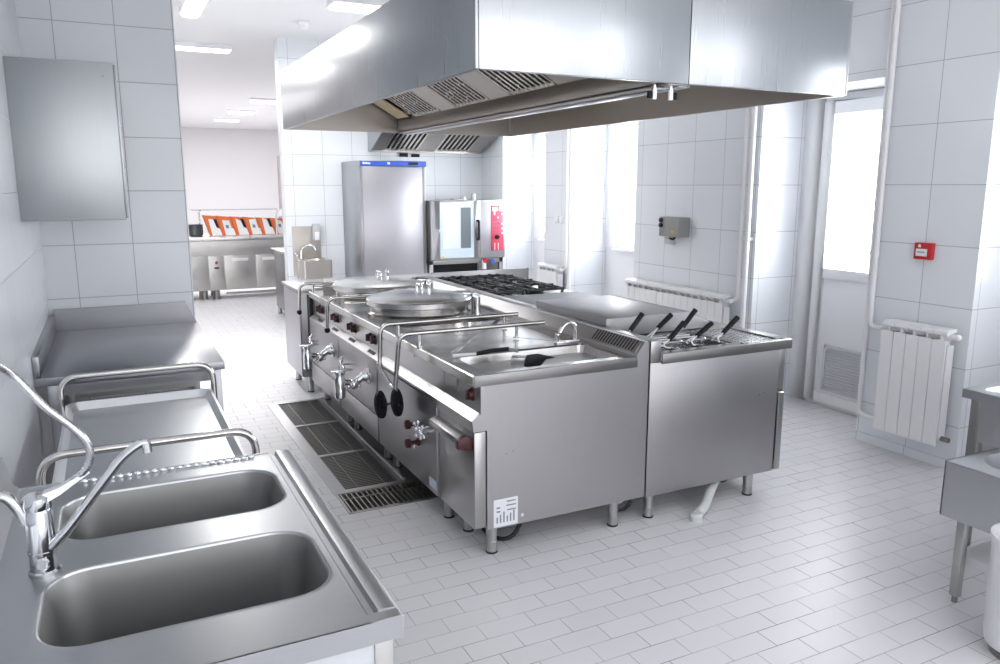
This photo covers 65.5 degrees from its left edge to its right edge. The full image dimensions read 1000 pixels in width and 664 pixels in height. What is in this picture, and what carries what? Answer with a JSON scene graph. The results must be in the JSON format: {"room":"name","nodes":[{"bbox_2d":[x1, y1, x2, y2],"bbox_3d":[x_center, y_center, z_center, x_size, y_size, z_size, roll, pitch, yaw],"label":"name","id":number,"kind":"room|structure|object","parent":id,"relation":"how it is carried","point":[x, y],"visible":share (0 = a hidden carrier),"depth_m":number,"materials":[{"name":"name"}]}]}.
{"room":"commercial kitchen","nodes":[
{"label":"commercial kitchen","id":0,"kind":"room"},
{"bbox_2d":[0,0,54,487],"bbox_3d":[-0.993,-0.167,1.000,0.120,3.480,8.700,-5,12,-26],"label":"wall","id":1,"kind":"structure","parent":0,"point":[26,438],"depth_m":3.40,"materials":[{"name":"tile"}]},
{"bbox_2d":[0,491,25,525],"bbox_3d":[-1.154,0.402,1.752,0.163,0.092,0.059,-5,12,-26],"label":"supply pipe","id":2,"kind":"object","parent":1,"relation":"attached to","point":[6,498],"visible":0.95,"depth_m":1.76,"materials":[{"name":"silver metal"}]},
{"bbox_2d":[3,56,128,221],"bbox_3d":[-2.312,-1.008,4.216,0.484,0.760,1.026,-5,12,-26],"label":"upper cabinet","id":3,"kind":"object","parent":1,"relation":"attached to","point":[67,134],"visible":1,"depth_m":3.76,"materials":[{"name":"metal"}]},
{"bbox_2d":[15,0,194,406],"bbox_3d":[-2.515,-0.904,4.921,0.963,3.480,0.200,-5,12,-26],"label":"wall","id":4,"kind":"structure","parent":0,"point":[144,257],"depth_m":4.87,"materials":[{"name":"tile"}]},
{"bbox_2d":[181,127,278,233],"bbox_3d":[-9.229,-4.423,23.652,13.000,3.480,0.100,-5,12,-26],"label":"wall","id":5,"kind":"structure","parent":0,"point":[224,168],"depth_m":23.96,"materials":[{"name":"white paint"}]},
{"bbox_2d":[172,0,367,129],"bbox_3d":[-2.837,-3.821,10.750,13.000,0.100,28.700,-5,12,-26],"label":"ceiling","id":6,"kind":"structure","parent":0,"point":[210,84],"depth_m":10.18,"materials":[{"name":"white paint"}]},
{"bbox_2d":[179,0,208,17],"bbox_3d":[-2.820,-3.061,7.193,0.188,0.080,1.188,-5,12,-26],"label":"fluorescent light","id":7,"kind":"object","parent":6,"relation":"attached to","point":[188,8],"visible":1,"depth_m":7.35,"materials":[{"name":"white paint"}]},
{"bbox_2d":[175,41,231,53],"bbox_3d":[-3.910,-3.489,9.470,1.208,0.080,0.208,-5,12,-26],"label":"fluorescent light","id":8,"kind":"object","parent":6,"relation":"attached to","point":[179,45],"visible":0.55,"depth_m":9.52,"materials":[{"name":"white paint"}]},
{"bbox_2d":[175,46,230,53],"bbox_3d":[-3.910,-3.464,9.475,1.188,0.030,0.188,-5,12,-26],"label":"diffuser","id":9,"kind":"object","parent":8,"relation":"attached to","point":[213,49],"depth_m":9.57,"materials":[{"name":"white plastic"}]},
{"bbox_2d":[249,98,276,103],"bbox_3d":[-4.450,-4.667,15.742,1.208,0.080,0.208,-5,12,-26],"label":"fluorescent light","id":10,"kind":"object","parent":6,"relation":"attached to","point":[251,100],"visible":0.45,"depth_m":15.52,"materials":[{"name":"white paint"}]},
{"bbox_2d":[326,0,388,13],"bbox_3d":[-1.040,-3.118,7.496,1.208,0.080,0.308,-5,12,-26],"label":"fluorescent light","id":11,"kind":"object","parent":6,"relation":"attached to","point":[357,6],"visible":0.44,"depth_m":7.26,"materials":[{"name":"white paint"}]},
{"bbox_2d":[329,2,379,13],"bbox_3d":[-1.040,-3.093,7.501,1.188,0.030,0.288,-5,12,-26],"label":"diffuser","id":12,"kind":"object","parent":11,"relation":"attached to","point":[357,7],"depth_m":7.26,"materials":[{"name":"white plastic"}]},
{"bbox_2d":[281,0,853,136],"bbox_3d":[0.001,-1.984,4.889,2.025,1.345,3.630,-5,12,-26],"label":"extraction hood","id":13,"kind":"object","parent":6,"relation":"hanging from","point":[507,68],"visible":1,"depth_m":3.65,"materials":[{"name":"metal"}]},
{"bbox_2d":[374,99,407,118],"bbox_3d":[-1.009,-1.871,6.222,0.480,0.281,0.260,-5,12,-26],"label":"lamp","id":14,"kind":"object","parent":13,"relation":"attached to","point":[387,105],"depth_m":6.26,"materials":[{"name":"beige"}]},
{"bbox_2d":[273,38,481,280],"bbox_3d":[-1.426,-1.892,10.180,2.795,3.480,0.200,-5,12,-26],"label":"wall","id":15,"kind":"structure","parent":0,"point":[310,160],"depth_m":9.70,"materials":[{"name":"tile"}]},
{"bbox_2d":[292,226,331,279],"bbox_3d":[-2.308,-0.965,9.556,0.385,0.653,0.415,-5,12,-26],"label":"basin","id":16,"kind":"object","parent":15,"relation":"attached to","point":[308,262],"visible":0.97,"depth_m":9.62,"materials":[{"name":"metal"}]},
{"bbox_2d":[312,224,320,240],"bbox_3d":[-2.287,-1.244,9.681,0.090,0.210,0.078,-5,12,-26],"label":"soap dispenser","id":17,"kind":"object","parent":16,"relation":"attached to","point":[316,234],"visible":1,"depth_m":9.65,"materials":[{"name":"grey plastic"}]},
{"bbox_2d":[367,132,496,153],"bbox_3d":[-0.796,-2.462,9.790,1.544,0.375,0.840,-5,12,-26],"label":"hood","id":18,"kind":"object","parent":15,"relation":"attached to","point":[377,141],"visible":0.61,"depth_m":9.88,"materials":[{"name":"metal"}]},
{"bbox_2d":[533,238,633,296],"bbox_3d":[3.141,0.232,5.371,0.140,1.080,11.760,-5,12,-26],"label":"wall","id":19,"kind":"structure","parent":0,"point":[619,265],"depth_m":8.82,"materials":[{"name":"white paint"}]},
{"bbox_2d":[193,287,999,663],"bbox_3d":[-2.837,-0.253,11.420,13.000,0.200,28.700,-5,12,-26],"label":"floor","id":20,"kind":"structure","parent":0,"point":[841,552],"depth_m":3.69,"materials":[{"name":"tile"}]},
{"bbox_2d":[31,301,224,462],"bbox_3d":[-2.105,0.434,4.485,0.853,1.010,1.345,-5,12,-26],"label":"worktable","id":21,"kind":"object","parent":20,"relation":"on","point":[71,341],"visible":0.38,"depth_m":4.32,"materials":[{"name":"metal"}]},
{"bbox_2d":[34,322,224,387],"bbox_3d":[-2.104,0.097,4.420,0.853,0.042,1.340,-5,12,-26],"label":"countertop","id":22,"kind":"structure","parent":21,"relation":"on","point":[71,352],"depth_m":4.25,"materials":[{"name":"metal"}]},
{"bbox_2d":[36,362,259,485],"bbox_3d":[-1.451,0.710,3.252,0.703,0.923,1.334,-5,12,-26],"label":"trolley","id":23,"kind":"object","parent":20,"relation":"on","point":[186,426],"visible":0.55,"depth_m":3.28,"materials":[{"name":"metal"}]},
{"bbox_2d":[52,389,245,483],"bbox_3d":[-1.448,0.419,3.193,0.630,0.040,1.200,-5,12,-26],"label":"tray","id":24,"kind":"object","parent":23,"relation":"on","point":[149,416],"depth_m":3.31,"materials":[{"name":"metal"}]},
{"bbox_2d":[0,450,404,663],"bbox_3d":[-0.849,0.911,2.033,0.862,0.978,1.167,-5,12,-26],"label":"double sink","id":25,"kind":"object","parent":20,"relation":"on","point":[239,559],"visible":0.88,"depth_m":1.92,"materials":[{"name":"metal"}]},
{"bbox_2d":[22,439,151,578],"bbox_3d":[-0.965,0.406,1.833,0.285,0.305,0.073,-4,12,-22],"label":"mixer tap","id":26,"kind":"object","parent":25,"relation":"on","point":[43,544],"visible":1,"depth_m":1.79,"materials":[{"name":"silver metal"}]},
{"bbox_2d":[0,363,93,482],"bbox_3d":[-1.061,0.170,1.643,0.089,0.474,0.371,5,12,24],"label":"shower hose","id":27,"kind":"object","parent":26,"relation":"attached to","point":[21,383],"visible":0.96,"depth_m":1.75,"materials":[{"name":"metal"}]},
{"bbox_2d":[189,234,283,299],"bbox_3d":[-4.022,-1.108,12.761,3.100,0.985,0.900,-5,12,-26],"label":"serving counter","id":28,"kind":"object","parent":20,"relation":"on","point":[227,262],"depth_m":12.23,"materials":[{"name":"metal"}]},
{"bbox_2d":[189,224,202,235],"bbox_3d":[-4.786,-1.599,12.223,0.230,0.180,0.230,-5,12,-26],"label":"stock pot","id":29,"kind":"object","parent":28,"relation":"on","point":[194,229],"visible":0.98,"depth_m":12.13,"materials":[{"name":"grey metal"}]},
{"bbox_2d":[202,215,223,235],"bbox_3d":[-4.561,-1.695,12.338,0.300,0.325,0.148,-5,12,-26],"label":"carton","id":30,"kind":"object","parent":28,"relation":"on","point":[213,227],"visible":1,"depth_m":12.28,"materials":[{"name":"orange"}]},
{"bbox_2d":[208,219,221,235],"bbox_3d":[-4.504,-1.659,12.297,0.200,0.260,0.004,-5,12,-26],"label":"print","id":31,"kind":"object","parent":30,"relation":"attached to","point":[214,229],"depth_m":12.29,"materials":[{"name":"white paper"}]},
{"bbox_2d":[216,216,236,235],"bbox_3d":[-4.378,-1.706,12.430,0.300,0.313,0.148,-5,12,-26],"label":"carton","id":32,"kind":"object","parent":28,"relation":"on","point":[226,225],"visible":0.98,"depth_m":12.37,"materials":[{"name":"orange"}]},
{"bbox_2d":[222,220,235,234],"bbox_3d":[-4.320,-1.666,12.389,0.200,0.240,0.004,-5,12,-26],"label":"print","id":33,"kind":"object","parent":32,"relation":"attached to","point":[228,228],"depth_m":12.38,"materials":[{"name":"white paper"}]},
{"bbox_2d":[190,208,281,223],"bbox_3d":[-4.080,-1.792,12.615,1.720,0.414,0.420,-5,12,-26],"label":"gantry","id":34,"kind":"object","parent":28,"relation":"on","point":[198,210],"visible":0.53,"depth_m":12.35,"materials":[{"name":"silver metal"}]},
{"bbox_2d":[190,208,281,210],"bbox_3d":[-4.080,-1.987,12.578,1.720,0.010,0.420,-5,12,-26],"label":"glass shelf","id":35,"kind":"object","parent":34,"relation":"attached to","point":[257,208],"depth_m":12.63,"materials":[{"name":"clear glass"}]},
{"bbox_2d":[189,234,283,240],"bbox_3d":[-4.022,-1.567,12.675,3.100,0.050,0.900,-5,12,-26],"label":"countertop","id":36,"kind":"structure","parent":28,"relation":"on","point":[206,237],"depth_m":12.16,"materials":[{"name":"silver metal"}]},
{"bbox_2d":[229,216,249,234],"bbox_3d":[-4.194,-1.717,12.521,0.300,0.301,0.148,-5,12,-26],"label":"carton","id":37,"kind":"object","parent":28,"relation":"on","point":[239,224],"visible":0.98,"depth_m":12.46,"materials":[{"name":"orange"}]},
{"bbox_2d":[236,219,248,234],"bbox_3d":[-4.137,-1.693,12.477,0.200,0.260,0.004,-5,12,-26],"label":"print","id":38,"kind":"object","parent":37,"relation":"attached to","point":[241,227],"depth_m":12.47,"materials":[{"name":"white paper"}]},
{"bbox_2d":[243,217,262,234],"bbox_3d":[-4.011,-1.728,12.612,0.300,0.289,0.148,-5,12,-26],"label":"carton","id":39,"kind":"object","parent":28,"relation":"on","point":[253,226],"visible":0.98,"depth_m":12.55,"materials":[{"name":"orange"}]},
{"bbox_2d":[249,219,261,233],"bbox_3d":[-3.954,-1.705,12.568,0.200,0.250,0.004,-5,12,-26],"label":"print","id":40,"kind":"object","parent":39,"relation":"attached to","point":[254,227],"depth_m":12.56,"materials":[{"name":"white paper"}]},
{"bbox_2d":[255,217,275,233],"bbox_3d":[-3.828,-1.739,12.703,0.300,0.277,0.148,-5,12,-26],"label":"carton","id":41,"kind":"object","parent":28,"relation":"on","point":[266,226],"visible":0.98,"depth_m":12.64,"materials":[{"name":"orange"}]},
{"bbox_2d":[262,218,274,233],"bbox_3d":[-3.770,-1.727,12.657,0.200,0.260,0.004,-5,12,-26],"label":"print","id":42,"kind":"object","parent":41,"relation":"attached to","point":[267,227],"depth_m":12.65,"materials":[{"name":"white paper"}]},
{"bbox_2d":[269,218,282,233],"bbox_3d":[-3.644,-1.750,12.794,0.300,0.265,0.148,-5,12,-26],"label":"carton","id":43,"kind":"object","parent":28,"relation":"on","point":[279,221],"visible":0.71,"depth_m":12.73,"materials":[{"name":"orange cardboard"}]},
{"bbox_2d":[270,247,285,313],"bbox_3d":[-2.589,-0.697,10.763,0.960,0.915,0.830,-5,12,-26],"label":"base cabinet","id":44,"kind":"object","parent":20,"relation":"on","point":[279,257],"visible":0.26,"depth_m":10.61,"materials":[{"name":"metal"}]},
{"bbox_2d":[277,156,282,218],"bbox_3d":[-3.793,-1.925,13.634,0.090,2.270,0.200,-5,12,-26],"label":"trim","id":45,"kind":"structure","parent":20,"relation":"on","point":[278,158],"depth_m":13.47,"materials":[{"name":"grey paint"}]},
{"bbox_2d":[281,279,322,391],"bbox_3d":[-1.370,0.005,7.036,1.010,0.912,0.745,-5,12,-26],"label":"base cabinet","id":46,"kind":"object","parent":20,"relation":"on","point":[297,326],"visible":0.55,"depth_m":6.72,"materials":[{"name":"metal"}]},
{"bbox_2d":[281,279,322,292],"bbox_3d":[-1.387,-0.436,6.987,1.010,0.027,0.670,-5,12,-26],"label":"countertop","id":47,"kind":"structure","parent":46,"relation":"on","point":[293,285],"depth_m":6.81,"materials":[{"name":"metal"}]},
{"bbox_2d":[267,397,439,513],"bbox_3d":[-1.114,0.831,5.430,0.560,0.151,2.420,-5,12,-26],"label":"channel","id":48,"kind":"object","parent":20,"relation":"in","point":[374,447],"visible":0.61,"depth_m":5.21,"materials":[{"name":"metal"}]},
{"bbox_2d":[278,400,335,425],"bbox_3d":[-1.530,0.650,6.152,0.328,0.030,0.647,-5,12,-26],"label":"drain grating","id":49,"kind":"object","parent":48,"relation":"in","point":[307,412],"visible":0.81,"depth_m":6.15,"materials":[{"name":"metal"}]},
{"bbox_2d":[296,422,363,454],"bbox_3d":[-1.215,0.767,5.532,0.328,0.030,0.687,-5,12,-26],"label":"drain grating","id":50,"kind":"object","parent":48,"relation":"in","point":[328,438],"visible":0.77,"depth_m":5.52,"materials":[{"name":"metal"}]},
{"bbox_2d":[320,450,396,489],"bbox_3d":[-0.906,0.881,4.924,0.328,0.030,0.622,-5,12,-26],"label":"drain grating","id":51,"kind":"object","parent":48,"relation":"in","point":[355,469],"visible":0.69,"depth_m":4.91,"materials":[{"name":"metal"}]},
{"bbox_2d":[339,480,435,512],"bbox_3d":[-0.652,0.961,4.493,0.494,0.033,0.275,-5,12,-26],"label":"drain grating","id":52,"kind":"object","parent":48,"relation":"in","point":[409,491],"visible":0.84,"depth_m":4.50,"materials":[{"name":"metal"}]},
{"bbox_2d":[297,270,460,422],"bbox_3d":[-1.039,0.059,6.228,1.243,1.104,0.900,-5,12,-26],"label":"kettle","id":53,"kind":"object","parent":20,"relation":"on","point":[321,355],"visible":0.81,"depth_m":6.01,"materials":[{"name":"metal"}]},
{"bbox_2d":[299,343,334,369],"bbox_3d":[-1.361,0.177,5.768,0.244,0.183,0.110,-5,12,-26],"label":"tap","id":54,"kind":"object","parent":53,"relation":"on","point":[308,355],"depth_m":5.75,"materials":[{"name":"silver metal"}]},
{"bbox_2d":[309,290,365,311],"bbox_3d":[-0.964,-0.275,6.204,0.918,0.048,0.900,-5,12,-26],"label":"countertop","id":55,"kind":"structure","parent":53,"relation":"on","point":[322,296],"depth_m":6.04,"materials":[{"name":"metal"}]},
{"bbox_2d":[341,160,426,276],"bbox_3d":[-1.436,-1.083,9.733,0.820,2.055,0.825,-5,12,-26],"label":"fridge","id":56,"kind":"object","parent":20,"relation":"on","point":[384,202],"visible":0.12,"depth_m":9.32,"materials":[{"name":"metal"}]},
{"bbox_2d":[324,282,515,459],"bbox_3d":[-0.637,0.208,5.437,1.243,1.104,0.900,-5,12,-26],"label":"kettle","id":57,"kind":"object","parent":20,"relation":"on","point":[356,380],"visible":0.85,"depth_m":5.20,"materials":[{"name":"metal"}]},
{"bbox_2d":[331,367,370,398],"bbox_3d":[-0.959,0.325,4.977,0.244,0.183,0.110,-5,12,-26],"label":"tap","id":58,"kind":"object","parent":57,"relation":"on","point":[340,382],"depth_m":4.95,"materials":[{"name":"silver metal"}]},
{"bbox_2d":[337,304,499,332],"bbox_3d":[-0.561,-0.127,5.412,0.918,0.048,0.900,-5,12,-26],"label":"countertop","id":59,"kind":"structure","parent":57,"relation":"on","point":[357,313],"depth_m":5.24,"materials":[{"name":"metal"}]},
{"bbox_2d":[427,257,502,272],"bbox_3d":[-0.592,-0.564,10.217,1.010,0.855,0.780,-5,12,-26],"label":"stand","id":60,"kind":"object","parent":20,"relation":"on","point":[433,266],"visible":0.25,"depth_m":10.03,"materials":[{"name":"metal"}]},
{"bbox_2d":[426,194,504,259],"bbox_3d":[-0.567,-1.374,10.023,1.022,0.800,0.936,-5,12,-26],"label":"oven","id":61,"kind":"object","parent":60,"relation":"on","point":[463,228],"visible":0.95,"depth_m":9.66,"materials":[{"name":"metal"}]},
{"bbox_2d":[376,304,598,518],"bbox_3d":[-0.138,0.418,4.649,1.076,0.982,1.000,-5,12,-26],"label":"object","id":62,"kind":"object","parent":20,"relation":"on","point":[413,443],"visible":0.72,"depth_m":4.40,"materials":[{"name":"metal"}]},
{"bbox_2d":[374,312,544,418],"bbox_3d":[-0.265,0.195,4.477,0.992,0.510,0.375,-5,12,-26],"label":"lever","id":63,"kind":"object","parent":62,"relation":"attached to","point":[396,402],"visible":1,"depth_m":4.32,"materials":[{"name":"metal"}]},
{"bbox_2d":[376,316,586,364],"bbox_3d":[-0.137,0.030,4.577,0.918,0.048,1.000,-5,12,-26],"label":"countertop","id":64,"kind":"structure","parent":62,"relation":"on","point":[429,352],"depth_m":4.28,"materials":[{"name":"metal"}]},
{"bbox_2d":[554,321,579,343],"bbox_3d":[0.372,-0.002,4.285,0.150,0.123,0.047,-5,12,-26],"label":"spout","id":65,"kind":"object","parent":62,"relation":"on","point":[573,324],"visible":1,"depth_m":4.27,"materials":[{"name":"silver metal"}]},
{"bbox_2d":[422,273,571,295],"bbox_3d":[0.003,0.037,6.685,1.005,0.978,1.100,-5,12,-26],"label":"gas hob","id":66,"kind":"object","parent":20,"relation":"on","point":[505,285],"visible":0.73,"depth_m":6.44,"materials":[{"name":"metal"}]},
{"bbox_2d":[322,267,528,289],"bbox_3d":[-0.608,-0.428,6.930,1.952,0.203,0.030,-5,12,-26],"label":"backsplash panel","id":67,"kind":"object","parent":66,"relation":"attached to","point":[518,272],"visible":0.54,"depth_m":7.04,"materials":[{"name":"metal"}]},
{"bbox_2d":[467,281,571,295],"bbox_3d":[0.024,-0.349,6.623,0.920,0.039,1.100,-5,12,-26],"label":"countertop","id":68,"kind":"structure","parent":66,"relation":"on","point":[477,284],"depth_m":6.45,"materials":[{"name":"metal"}]},
{"bbox_2d":[474,291,596,306],"bbox_3d":[0.448,0.202,5.811,1.005,0.978,0.890,-5,12,-26],"label":"griddle","id":69,"kind":"object","parent":20,"relation":"on","point":[529,300],"visible":0.02,"depth_m":5.89,"materials":[{"name":"metal"}]},
{"bbox_2d":[429,327,648,553],"bbox_3d":[0.194,0.537,4.014,1.061,0.982,0.452,-5,12,-26],"label":"commercial griddle","id":70,"kind":"object","parent":20,"relation":"on","point":[564,434],"visible":0.99,"depth_m":3.83,"materials":[{"name":"metal"}]},
{"bbox_2d":[481,523,521,540],"bbox_3d":[0.026,0.964,3.959,0.229,0.162,0.138,-2,11,-10],"label":"power cable","id":71,"kind":"object","parent":70,"relation":"attached to","point":[499,538],"visible":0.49,"depth_m":3.92,"materials":[{"name":"black rubber"}]},
{"bbox_2d":[452,347,554,366],"bbox_3d":[0.020,0.122,3.919,0.510,0.074,0.136,2,11,11],"label":"spatula","id":72,"kind":"object","parent":70,"relation":"on","point":[530,360],"visible":0.98,"depth_m":3.87,"materials":[{"name":"black plastic"}]},
{"bbox_2d":[497,499,515,523],"bbox_3d":[0.031,0.864,3.748,0.105,0.107,0.001,-5,12,-26],"label":"print","id":73,"kind":"object","parent":70,"relation":"attached to","point":[506,508],"depth_m":3.75,"materials":[{"name":"grey paper"}]},
{"bbox_2d":[436,341,636,385],"bbox_3d":[0.187,0.150,3.941,0.918,0.048,0.446,-5,12,-26],"label":"countertop","id":74,"kind":"structure","parent":70,"relation":"on","point":[456,367],"depth_m":3.77,"materials":[{"name":"metal"}]},
{"bbox_2d":[455,343,619,363],"bbox_3d":[0.192,0.154,3.962,0.784,0.064,0.380,-5,12,-26],"label":"basin","id":75,"kind":"object","parent":70,"relation":"in","point":[567,353],"depth_m":4.12,"materials":[{"name":"metal"}]},
{"bbox_2d":[530,295,726,334],"bbox_3d":[0.832,0.321,5.050,1.005,1.024,0.830,-5,12,-26],"label":"pan","id":76,"kind":"object","parent":20,"relation":"on","point":[619,312],"visible":0.05,"depth_m":4.70,"materials":[{"name":"metal"}]},
{"bbox_2d":[640,320,726,334],"bbox_3d":[0.853,-0.047,4.992,0.920,0.047,0.830,-5,12,-26],"label":"countertop","id":77,"kind":"structure","parent":76,"relation":"on","point":[716,324],"depth_m":4.76,"materials":[{"name":"metal"}]},
{"bbox_2d":[601,326,791,517],"bbox_3d":[1.115,0.452,4.478,0.986,0.978,0.472,-5,12,-26],"label":"pasta cooker","id":78,"kind":"object","parent":20,"relation":"on","point":[715,412],"visible":0.76,"depth_m":4.26,"materials":[{"name":"metal"}]},
{"bbox_2d":[647,313,681,349],"bbox_3d":[0.914,0.057,4.431,0.190,0.338,0.177,-5,12,-26],"label":"basket","id":79,"kind":"object","parent":78,"relation":"in","point":[669,316],"visible":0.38,"depth_m":4.39,"materials":[{"name":"silver metal"}]},
{"bbox_2d":[661,320,685,350],"bbox_3d":[0.905,0.105,4.220,0.259,0.321,0.177,-5,12,-26],"label":"basket","id":80,"kind":"object","parent":78,"relation":"in","point":[682,323],"visible":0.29,"depth_m":4.22,"materials":[{"name":"silver metal"}]},
{"bbox_2d":[667,308,704,349],"bbox_3d":[1.069,0.036,4.507,0.182,0.351,0.177,-5,12,-26],"label":"basket","id":81,"kind":"object","parent":78,"relation":"in","point":[694,311],"visible":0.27,"depth_m":4.47,"materials":[{"name":"silver metal"}]},
{"bbox_2d":[664,321,713,350],"bbox_3d":[1.069,0.100,4.302,0.284,0.303,0.177,-5,12,-26],"label":"basket","id":82,"kind":"object","parent":78,"relation":"in","point":[709,324],"visible":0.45,"depth_m":4.31,"materials":[{"name":"silver metal"}]},
{"bbox_2d":[688,315,739,347],"bbox_3d":[1.230,0.076,4.380,0.305,0.320,0.177,-5,12,-26],"label":"basket","id":83,"kind":"object","parent":78,"relation":"in","point":[736,318],"visible":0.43,"depth_m":4.39,"materials":[{"name":"silver metal"}]},
{"bbox_2d":[643,326,790,362],"bbox_3d":[1.143,0.061,4.422,0.920,0.050,0.466,-5,12,-26],"label":"countertop","id":84,"kind":"structure","parent":78,"relation":"on","point":[773,337],"depth_m":4.39,"materials":[{"name":"metal"}]},
{"bbox_2d":[689,481,719,522],"bbox_3d":[1.174,0.881,4.346,0.074,0.183,0.546,6,12,30],"label":"pipe","id":85,"kind":"object","parent":20,"relation":"on","point":[696,516],"visible":0.67,"depth_m":4.21,"materials":[{"name":"white plastic"}]},
{"bbox_2d":[939,448,999,602],"bbox_3d":[2.187,0.852,3.319,0.531,0.620,0.310,-5,12,-26],"label":"sink","id":86,"kind":"object","parent":20,"relation":"on","point":[970,496],"visible":0.96,"depth_m":3.25,"materials":[{"name":"metal"}]},
{"bbox_2d":[939,448,999,533],"bbox_3d":[2.188,0.665,3.285,0.530,0.240,0.310,-5,12,-26],"label":"basin","id":87,"kind":"object","parent":86,"relation":"in","point":[970,496],"depth_m":3.21,"materials":[{"name":"metal"}]},
{"bbox_2d":[962,382,999,545],"bbox_3d":[2.908,0.738,3.437,0.840,0.800,1.320,-5,12,-26],"label":"table","id":88,"kind":"object","parent":20,"relation":"on","point":[983,434],"visible":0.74,"depth_m":3.72,"materials":[{"name":"metal"}]},
{"bbox_2d":[962,382,999,405],"bbox_3d":[2.908,0.367,3.367,0.840,0.045,1.320,-5,12,-26],"label":"countertop","id":89,"kind":"structure","parent":88,"relation":"on","point":[989,393],"depth_m":3.71,"materials":[{"name":"metal"}]},
{"bbox_2d":[983,523,999,659],"bbox_3d":[1.993,1.000,2.924,0.296,0.475,0.296,-5,12,-26],"label":"waste bin","id":90,"kind":"object","parent":20,"relation":"on","point":[991,617],"visible":1,"depth_m":2.93,"materials":[{"name":"white plastic"}]},
{"bbox_2d":[624,127,637,241],"bbox_3d":[1.685,-2.198,11.807,4.250,3.480,0.020,-5,12,-26],"label":"window","id":91,"kind":"structure","parent":0,"point":[632,132],"depth_m":11.95,"materials":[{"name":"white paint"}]},
{"bbox_2d":[482,0,999,459],"bbox_3d":[2.837,-0.965,5.242,0.600,3.480,13.000,-5,12,-26],"label":"wall","id":92,"kind":"structure","parent":0,"point":[942,182],"depth_m":5.32,"materials":[{"name":"tile"}]},
{"bbox_2d":[533,132,545,241],"bbox_3d":[0.715,-1.840,9.811,0.125,1.414,1.108,-5,12,-26],"label":"window","id":93,"kind":"structure","parent":92,"relation":"in","point":[539,138],"depth_m":10.15,"materials":[{"name":"white glass"}]},
{"bbox_2d":[537,262,563,286],"bbox_3d":[0.608,-0.491,9.032,0.134,0.590,0.500,-5,12,-26],"label":"radiator","id":94,"kind":"object","parent":92,"relation":"attached to","point":[547,272],"visible":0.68,"depth_m":8.92,"materials":[{"name":"white metal"}]},
{"bbox_2d":[562,130,568,269],"bbox_3d":[0.716,-1.996,8.549,0.088,2.674,0.029,7,13,33],"label":"pipe","id":95,"kind":"object","parent":92,"relation":"attached to","point":[567,131],"visible":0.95,"depth_m":8.62,"materials":[{"name":"white metal"}]},
{"bbox_2d":[567,129,572,289],"bbox_3d":[0.776,-1.593,8.535,0.039,3.460,0.039,-5,12,-26],"label":"pipe","id":96,"kind":"object","parent":92,"relation":"attached to","point":[571,130],"visible":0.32,"depth_m":8.57,"materials":[{"name":"white metal"}]},
{"bbox_2d":[605,121,637,252],"bbox_3d":[1.492,-1.553,8.284,0.124,1.414,1.183,-5,12,-26],"label":"window","id":97,"kind":"structure","parent":92,"relation":"in","point":[617,133],"depth_m":8.64,"materials":[{"name":"white glass"}]},
{"bbox_2d":[659,216,689,237],"bbox_3d":[1.565,-0.949,7.015,0.120,0.175,0.310,-5,12,-26],"label":"electrical box","id":98,"kind":"object","parent":92,"relation":"attached to","point":[679,227],"visible":1,"depth_m":6.93,"materials":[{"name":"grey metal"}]},
{"bbox_2d":[624,278,732,323],"bbox_3d":[1.600,-0.124,7.080,0.134,0.590,1.440,-5,12,-26],"label":"radiator","id":99,"kind":"object","parent":92,"relation":"attached to","point":[713,306],"visible":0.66,"depth_m":6.88,"materials":[{"name":"white metal"}]},
{"bbox_2d":[732,107,749,301],"bbox_3d":[1.925,-1.549,6.169,0.098,2.674,0.033,7,13,35],"label":"pipe","id":100,"kind":"object","parent":92,"relation":"attached to","point":[747,117],"visible":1,"depth_m":6.23,"materials":[{"name":"white metal"}]},
{"bbox_2d":[740,106,757,327],"bbox_3d":[1.982,-1.153,6.192,0.063,3.460,0.103,-5,12,-26],"label":"pipe","id":101,"kind":"object","parent":92,"relation":"attached to","point":[747,238],"visible":0.67,"depth_m":6.19,"materials":[{"name":"white metal"}]},
{"bbox_2d":[787,87,884,415],"bbox_3d":[2.718,-0.584,5.976,0.110,2.467,1.070,-5,12,-26],"label":"door","id":102,"kind":"structure","parent":92,"relation":"in","point":[829,304],"depth_m":6.18,"materials":[{"name":"white plastic"}]},
{"bbox_2d":[820,344,860,399],"bbox_3d":[2.687,0.313,6.106,0.020,0.370,0.370,-5,12,-26],"label":"vent grille","id":103,"kind":"object","parent":102,"relation":"attached to","point":[840,363],"depth_m":6.12,"materials":[{"name":"white paint"}]},
{"bbox_2d":[857,0,895,419],"bbox_3d":[2.540,-1.025,5.059,0.047,3.294,0.230,-2,11,-11],"label":"pipe","id":104,"kind":"object","parent":92,"relation":"attached to","point":[866,325],"visible":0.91,"depth_m":5.22,"materials":[{"name":"white metal"}]},
{"bbox_2d":[868,0,901,329],"bbox_3d":[2.536,-1.326,4.975,0.046,2.671,0.187,-3,11,-16],"label":"pipe","id":105,"kind":"object","parent":92,"relation":"attached to","point":[876,253],"visible":0.97,"depth_m":5.08,"materials":[{"name":"white metal"}]},
{"bbox_2d":[854,430,946,467],"bbox_3d":[1.685,0.407,7.149,0.012,0.080,5.190,-5,12,-26],"label":"baseboard","id":106,"kind":"structure","parent":92,"relation":"attached to","point":[898,448],"depth_m":5.19,"materials":[{"name":"tile"}]},
{"bbox_2d":[873,319,961,446],"bbox_3d":[2.679,0.316,4.967,0.134,0.735,0.505,-5,12,-26],"label":"radiator","id":107,"kind":"object","parent":92,"relation":"attached to","point":[914,375],"visible":1,"depth_m":4.92,"materials":[{"name":"white metal"}]},
{"bbox_2d":[913,242,934,259],"bbox_3d":[2.680,-0.511,4.910,0.047,0.105,0.117,-5,12,-26],"label":"fire alarm","id":108,"kind":"object","parent":92,"relation":"attached to","point":[923,251],"visible":1,"depth_m":4.89,"materials":[{"name":"red plastic"}]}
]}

